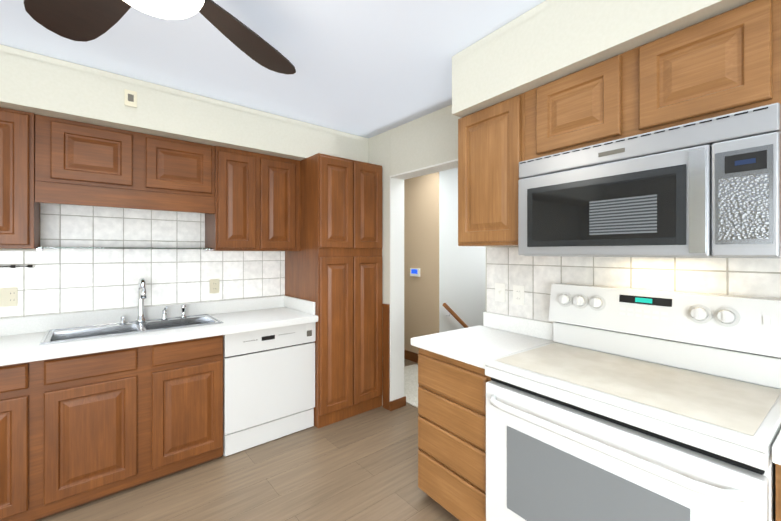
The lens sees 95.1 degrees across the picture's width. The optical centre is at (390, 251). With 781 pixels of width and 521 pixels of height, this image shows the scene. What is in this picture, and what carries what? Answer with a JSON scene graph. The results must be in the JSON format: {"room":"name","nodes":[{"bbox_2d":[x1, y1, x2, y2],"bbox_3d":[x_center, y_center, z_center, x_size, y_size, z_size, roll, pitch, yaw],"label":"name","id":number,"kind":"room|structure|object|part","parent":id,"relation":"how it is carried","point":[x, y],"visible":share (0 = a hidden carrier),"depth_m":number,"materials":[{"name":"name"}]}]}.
{"room":"kitchen","nodes":[
{"label":"kitchen","id":0,"kind":"room"},
{"bbox_2d":[0,44,383,399],"bbox_3d":[-2.364,0.160,2.035,5.470,2.540,0.600,0,0,-40],"label":"wall","id":1,"kind":"structure","parent":0,"point":[35,83],"depth_m":2.38,"materials":[{"name":"beige paint"}]},
{"bbox_2d":[0,107,39,248],"bbox_3d":[-2.480,-0.412,1.913,0.835,0.784,0.344,0,0,-40],"label":"upper cabinet","id":2,"kind":"object","parent":1,"relation":"attached to","point":[19,217],"visible":0.81,"depth_m":2.01,"materials":[{"name":"brown wood"}]},
{"bbox_2d":[35,114,214,213],"bbox_3d":[-1.794,-0.546,2.500,0.969,0.514,0.329,0,0,-40],"label":"upper cabinet","id":3,"kind":"object","parent":1,"relation":"attached to","point":[81,163],"visible":0.96,"depth_m":2.32,"materials":[{"name":"brown wood"}]},
{"bbox_2d":[124,89,136,107],"bbox_3d":[-1.649,-0.975,2.265,0.064,0.100,0.008,0,0,-40],"label":"outlet","id":4,"kind":"object","parent":1,"relation":"attached to","point":[130,97],"visible":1,"depth_m":2.26,"materials":[{"name":"beige plastic"}]},
{"bbox_2d":[0,203,284,318],"bbox_3d":[-2.792,0.051,1.880,4.676,0.928,0.006,0,0,-40],"label":"tile backsplash","id":5,"kind":"structure","parent":1,"relation":"attached to","point":[56,281],"depth_m":2.60,"materials":[{"name":"white tile"}]},
{"bbox_2d":[0,287,17,306],"bbox_3d":[-2.389,0.280,2.203,0.120,0.118,0.016,0,0,-40],"label":"outlet","id":6,"kind":"object","parent":5,"relation":"attached to","point":[8,296],"visible":1,"depth_m":2.22,"materials":[{"name":"beige plastic"}]},
{"bbox_2d":[0,265,32,267],"bbox_3d":[-2.577,0.090,2.020,0.785,0.018,0.054,0,0,-40],"label":"towel rail","id":7,"kind":"object","parent":5,"relation":"attached to","point":[15,266],"visible":0.96,"depth_m":2.21,"materials":[{"name":"silver metal"}]},
{"bbox_2d":[210,279,218,293],"bbox_3d":[-1.470,0.286,2.982,0.075,0.118,0.008,0,0,-40],"label":"outlet","id":8,"kind":"object","parent":5,"relation":"attached to","point":[214,285],"visible":1,"depth_m":2.98,"materials":[{"name":"beige plastic"}]},
{"bbox_2d":[205,146,299,250],"bbox_3d":[-1.153,-0.406,3.030,0.690,0.794,0.344,0,0,-40],"label":"upper cabinet","id":9,"kind":"object","parent":1,"relation":"attached to","point":[257,201],"visible":1,"depth_m":2.86,"materials":[{"name":"brown wood"}]},
{"bbox_3d":[-1.821,-0.015,2.532,0.969,0.011,0.160,0,0,-40],"label":"clips","id":10,"kind":"object","parent":9,"relation":"attached to","visible":0},
{"bbox_2d":[36,247,211,248],"bbox_3d":[-1.821,-0.026,2.533,0.969,0.008,0.242,0,0,-40],"label":"glass shelf","id":11,"kind":"object","parent":10,"relation":"on","point":[110,248],"visible":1,"depth_m":2.32,"materials":[{"name":"white"}]},
{"bbox_2d":[36,359,459,520],"bbox_3d":[0.277,1.479,1.434,8.800,0.100,7.500,0,0,-40],"label":"floor","id":12,"kind":"structure","parent":0,"point":[363,466],"depth_m":2.19,"materials":[{"name":"wood"}]},
{"bbox_2d":[0,361,39,520],"bbox_3d":[-2.219,0.996,1.958,0.440,0.866,0.620,0,0,-40],"label":"base cabinet","id":13,"kind":"object","parent":12,"relation":"on","point":[19,383],"depth_m":1.83,"materials":[{"name":"brown wood"}]},
{"bbox_2d":[0,295,317,365],"bbox_3d":[-1.746,0.486,2.328,2.495,0.152,0.652,0,0,-40],"label":"countertop","id":14,"kind":"structure","parent":13,"relation":"on","point":[21,338],"depth_m":2.40,"materials":[{"name":"laminate"}]},
{"bbox_2d":[119,316,125,323],"bbox_3d":[-1.883,0.478,2.511,0.040,0.055,0.039,0,0,-40],"label":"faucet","id":15,"kind":"object","parent":14,"relation":"on","point":[122,320],"visible":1,"depth_m":2.50,"materials":[{"name":"silver metal"}]},
{"bbox_2d":[39,314,222,344],"bbox_3d":[-1.712,0.599,2.440,0.950,0.192,0.440,0,0,-40],"label":"sink basin","id":16,"kind":"object","parent":14,"relation":"in","point":[81,332],"depth_m":2.43,"materials":[{"name":"silver metal"}]},
{"bbox_3d":[-1.712,0.504,2.440,0.942,0.004,0.432,0,0,-40],"label":"sink basin rim","id":17,"kind":"part","parent":16,"relation":"part of","materials":[{"name":"silver metal"}]},
{"bbox_2d":[181,305,185,317],"bbox_3d":[-1.597,0.456,2.753,0.040,0.100,0.039,0,0,-40],"label":"sprayer","id":18,"kind":"object","parent":16,"relation":"on","point":[183,309],"visible":1,"depth_m":2.74,"materials":[{"name":"silver metal"}]},
{"bbox_2d":[135,278,146,322],"bbox_3d":[-1.759,0.344,2.527,0.068,0.323,0.204,0,0,-40],"label":"faucet","id":19,"kind":"object","parent":14,"relation":"on","point":[142,296],"visible":1,"depth_m":2.56,"materials":[{"name":"silver metal"}]},
{"bbox_2d":[161,306,167,319],"bbox_3d":[-1.671,0.452,2.647,0.044,0.108,0.109,0,0,-40],"label":"lever","id":20,"kind":"object","parent":14,"relation":"on","point":[164,314],"visible":0.98,"depth_m":2.66,"materials":[{"name":"silver metal"}]},
{"bbox_2d":[40,346,147,518],"bbox_3d":[-1.871,0.997,2.251,0.470,0.866,0.620,0,0,-40],"label":"base cabinet","id":21,"kind":"object","parent":12,"relation":"on","point":[76,430],"depth_m":2.01,"materials":[{"name":"brown wood"}]},
{"bbox_2d":[148,335,222,481],"bbox_3d":[-1.517,0.997,2.549,0.454,0.866,0.620,0,0,-40],"label":"base cabinet","id":22,"kind":"object","parent":12,"relation":"on","point":[185,377],"depth_m":2.31,"materials":[{"name":"brown wood"}]},
{"bbox_2d":[223,322,315,456],"bbox_3d":[-1.071,0.998,2.921,0.697,0.866,0.609,0,0,-40],"label":"dishwasher","id":23,"kind":"object","parent":12,"relation":"on","point":[268,390],"depth_m":2.66,"materials":[{"name":"white metal"}]},
{"bbox_3d":[-0.839,0.632,2.719,0.545,0.107,0.002,0,0,-40],"label":"dishwasher panel","id":24,"kind":"part","parent":23,"relation":"part of","materials":[{"name":"white plastic"}]},
{"bbox_2d":[285,153,381,427],"bbox_3d":[-0.533,0.314,3.345,0.663,2.234,0.670,0,0,-40],"label":"pantry cabinet","id":25,"kind":"object","parent":12,"relation":"on","point":[333,268],"visible":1,"depth_m":3.05,"materials":[{"name":"brown wood"}]},
{"bbox_2d":[404,364,418,407],"bbox_3d":[0.496,1.425,3.643,0.860,0.012,1.600,0,0,-40],"label":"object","id":26,"kind":"structure","parent":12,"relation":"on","point":[411,384],"depth_m":3.82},
{"bbox_2d":[418,348,491,520],"bbox_3d":[0.539,0.987,2.042,0.600,0.886,0.513,0,0,-37],"label":"drawers","id":27,"kind":"object","parent":12,"relation":"on","point":[452,436],"visible":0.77,"depth_m":1.84,"materials":[{"name":"brown wood"}]},
{"bbox_2d":[411,312,553,368],"bbox_3d":[0.524,0.471,2.041,0.616,0.142,0.543,0,0,-37],"label":"countertop","id":28,"kind":"structure","parent":27,"relation":"on","point":[495,335],"depth_m":2.04,"materials":[{"name":"laminate"}]},
{"bbox_2d":[485,322,780,520],"bbox_3d":[0.922,0.900,1.436,0.697,1.058,0.892,0,0,-37],"label":"range","id":29,"kind":"object","parent":12,"relation":"on","point":[720,457],"depth_m":1.28,"materials":[{"name":"white metal"}]},
{"bbox_3d":[0.672,0.647,1.250,0.073,0.029,0.816,0,0,-37],"label":"range door handle","id":30,"kind":"part","parent":29,"relation":"part of","materials":[{"name":"white metal"}]},
{"bbox_3d":[0.932,0.491,1.443,0.528,0.001,0.832,0,0,-37],"label":"glass range cooktop","id":31,"kind":"part","parent":29,"relation":"part of","materials":[{"name":"beige glass"}]},
{"bbox_2d":[549,283,780,357],"bbox_3d":[1.159,0.272,1.609,0.110,0.196,0.876,0,0,-37],"label":"console","id":32,"kind":"object","parent":29,"relation":"on","point":[749,332],"visible":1,"depth_m":1.48,"materials":[{"name":"white"}]},
{"bbox_2d":[558,292,770,326],"bbox_3d":[1.113,0.245,1.579,0.049,0.092,0.779,0,0,-37],"label":"controls","id":33,"kind":"object","parent":32,"relation":"attached to","point":[722,316],"visible":1,"depth_m":1.54,"materials":[{"name":"grey plastic"}]},
{"bbox_2d":[775,464,780,520],"bbox_3d":[1.530,0.985,0.708,0.600,0.886,0.988,0,0,-37],"label":"base cabinet","id":34,"kind":"object","parent":12,"relation":"on","point":[778,490],"depth_m":0.93,"materials":[{"name":"brown wood"}]},
{"bbox_2d":[772,430,780,464],"bbox_3d":[1.519,0.469,0.701,0.616,0.142,0.990,0,0,-37],"label":"countertop","id":35,"kind":"structure","parent":34,"relation":"on","point":[776,452],"depth_m":0.91,"materials":[{"name":"laminate"}]},
{"bbox_2d":[0,0,545,137],"bbox_3d":[0.277,-1.161,1.437,8.800,0.100,7.500,0,0,-40],"label":"ceiling","id":36,"kind":"structure","parent":0,"point":[368,68],"depth_m":1.98,"materials":[{"name":"white paint"}]},
{"bbox_2d":[24,0,295,73],"bbox_3d":[-0.798,-0.951,1.134,1.117,0.318,1.196,0,0,-23],"label":"ceiling fan","id":37,"kind":"object","parent":36,"relation":"hanging from","point":[82,20],"visible":1,"depth_m":1.41,"materials":[{"name":"brown wood"}]},
{"bbox_3d":[-1.150,-0.934,1.330,0.342,0.056,0.626,0,0,-40],"label":"blade","id":38,"kind":"part","parent":37,"relation":"part of","materials":[{"name":"brown wood"}]},
{"bbox_3d":[-0.647,-0.934,1.565,0.582,0.056,0.423,0,0,-40],"label":"blade","id":39,"kind":"part","parent":37,"relation":"part of","materials":[{"name":"brown wood"}]},
{"bbox_2d":[384,172,387,303],"bbox_3d":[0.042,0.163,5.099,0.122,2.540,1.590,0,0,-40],"label":"wall","id":40,"kind":"structure","parent":0,"point":[385,173],"depth_m":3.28,"materials":[{"name":"beige paint"}]},
{"bbox_2d":[404,350,417,362],"bbox_3d":[0.058,1.375,4.961,0.017,0.115,1.600,0,0,-40],"label":"baseboard","id":41,"kind":"structure","parent":40,"relation":"attached to","point":[408,355],"depth_m":4.69,"materials":[{"name":"brown wood"}]},
{"bbox_2d":[443,303,467,327],"bbox_3d":[1.003,1.013,4.633,1.000,0.798,0.099,0,0,-40],"label":"stair handrail","id":42,"kind":"object","parent":40,"relation":"attached to","point":[454,314],"visible":0.4,"depth_m":4.40,"materials":[{"name":"brown wood"}]},
{"bbox_2d":[404,172,438,353],"bbox_3d":[0.073,0.164,4.965,0.005,2.538,1.615,0,0,-40],"label":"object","id":43,"kind":"structure","parent":0,"point":[421,248],"depth_m":4.58,"materials":[{"name":"beige paint"}]},
{"bbox_2d":[410,268,419,276],"bbox_3d":[0.320,0.265,4.647,0.024,0.105,0.170,0,0,-40],"label":"thermostat","id":44,"kind":"object","parent":43,"relation":"attached to","point":[415,272],"visible":1,"depth_m":4.63,"materials":[{"name":"white paint"}]},
{"bbox_2d":[388,105,485,332],"bbox_3d":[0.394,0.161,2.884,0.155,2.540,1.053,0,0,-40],"label":"wall","id":45,"kind":"structure","parent":0,"point":[430,139],"depth_m":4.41,"materials":[{"name":"beige paint"}]},
{"bbox_2d":[382,304,389,409],"bbox_3d":[-0.043,0.954,3.261,0.024,0.955,0.084,0,0,-40],"label":"trim","id":46,"kind":"structure","parent":45,"relation":"attached to","point":[386,356],"depth_m":3.25,"materials":[{"name":"brown wood"}]},
{"bbox_2d":[390,396,405,406],"bbox_3d":[-0.549,1.375,4.119,0.043,0.115,2.108,0,0,-40],"label":"baseboard","id":47,"kind":"structure","parent":45,"relation":"attached to","point":[401,402],"depth_m":3.28,"materials":[{"name":"brown wood"}]},
{"bbox_2d":[390,159,457,400],"bbox_3d":[0.392,0.371,2.887,0.167,2.118,1.042,0,0,-40],"label":"trim","id":48,"kind":"structure","parent":45,"relation":"attached to","point":[396,286],"depth_m":3.26,"materials":[{"name":"white paint"}]},
{"bbox_2d":[452,0,753,247],"bbox_3d":[1.812,0.158,0.608,0.661,2.540,4.290,0,0,-37],"label":"soffit","id":49,"kind":"structure","parent":0,"point":[545,42],"depth_m":1.54,"materials":[{"name":"beige paint"}]},
{"bbox_2d":[458,93,524,246],"bbox_3d":[0.670,-0.407,2.023,0.404,0.744,0.434,0,0,-37],"label":"upper cabinet","id":50,"kind":"object","parent":49,"relation":"attached to","point":[491,147],"visible":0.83,"depth_m":1.88,"materials":[{"name":"brown wood"}]},
{"bbox_2d":[486,247,780,322],"bbox_3d":[1.922,0.242,0.681,0.006,0.543,4.278,0,0,-36],"label":"tile backsplash","id":51,"kind":"structure","parent":49,"relation":"attached to","point":[536,277],"depth_m":1.75,"materials":[{"name":"white tile"}]},
{"bbox_2d":[495,283,504,301],"bbox_3d":[0.704,0.260,2.302,0.016,0.118,0.075,0,0,-37],"label":"electrical outlet","id":52,"kind":"object","parent":51,"relation":"attached to","point":[499,291],"visible":1,"depth_m":2.30,"materials":[{"name":"white plastic"}]},
{"bbox_2d":[513,285,523,304],"bbox_3d":[0.788,0.265,2.196,0.008,0.118,0.075,0,0,-37],"label":"electrical outlet","id":53,"kind":"object","parent":51,"relation":"attached to","point":[518,294],"visible":1,"depth_m":2.19,"materials":[{"name":"white plastic"}]},
{"bbox_2d":[525,0,780,160],"bbox_3d":[1.055,-0.600,1.504,0.404,0.358,0.858,0,0,-37],"label":"upper cabinet","id":54,"kind":"object","parent":49,"relation":"attached to","point":[727,62],"visible":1,"depth_m":1.27,"materials":[{"name":"brown wood"}]},
{"bbox_2d":[518,103,780,257],"bbox_3d":[1.025,-0.199,1.460,0.505,0.436,0.821,0,0,-37],"label":"microwave","id":55,"kind":"object","parent":54,"relation":"attached to","point":[713,137],"depth_m":1.19,"materials":[{"name":"silver metal"}]},
{"bbox_3d":[0.827,-0.203,1.315,0.014,0.413,0.800,0,0,-37],"label":"microwave front","id":56,"kind":"part","parent":55,"relation":"part of","materials":[{"name":"silver metal"}]}
]}

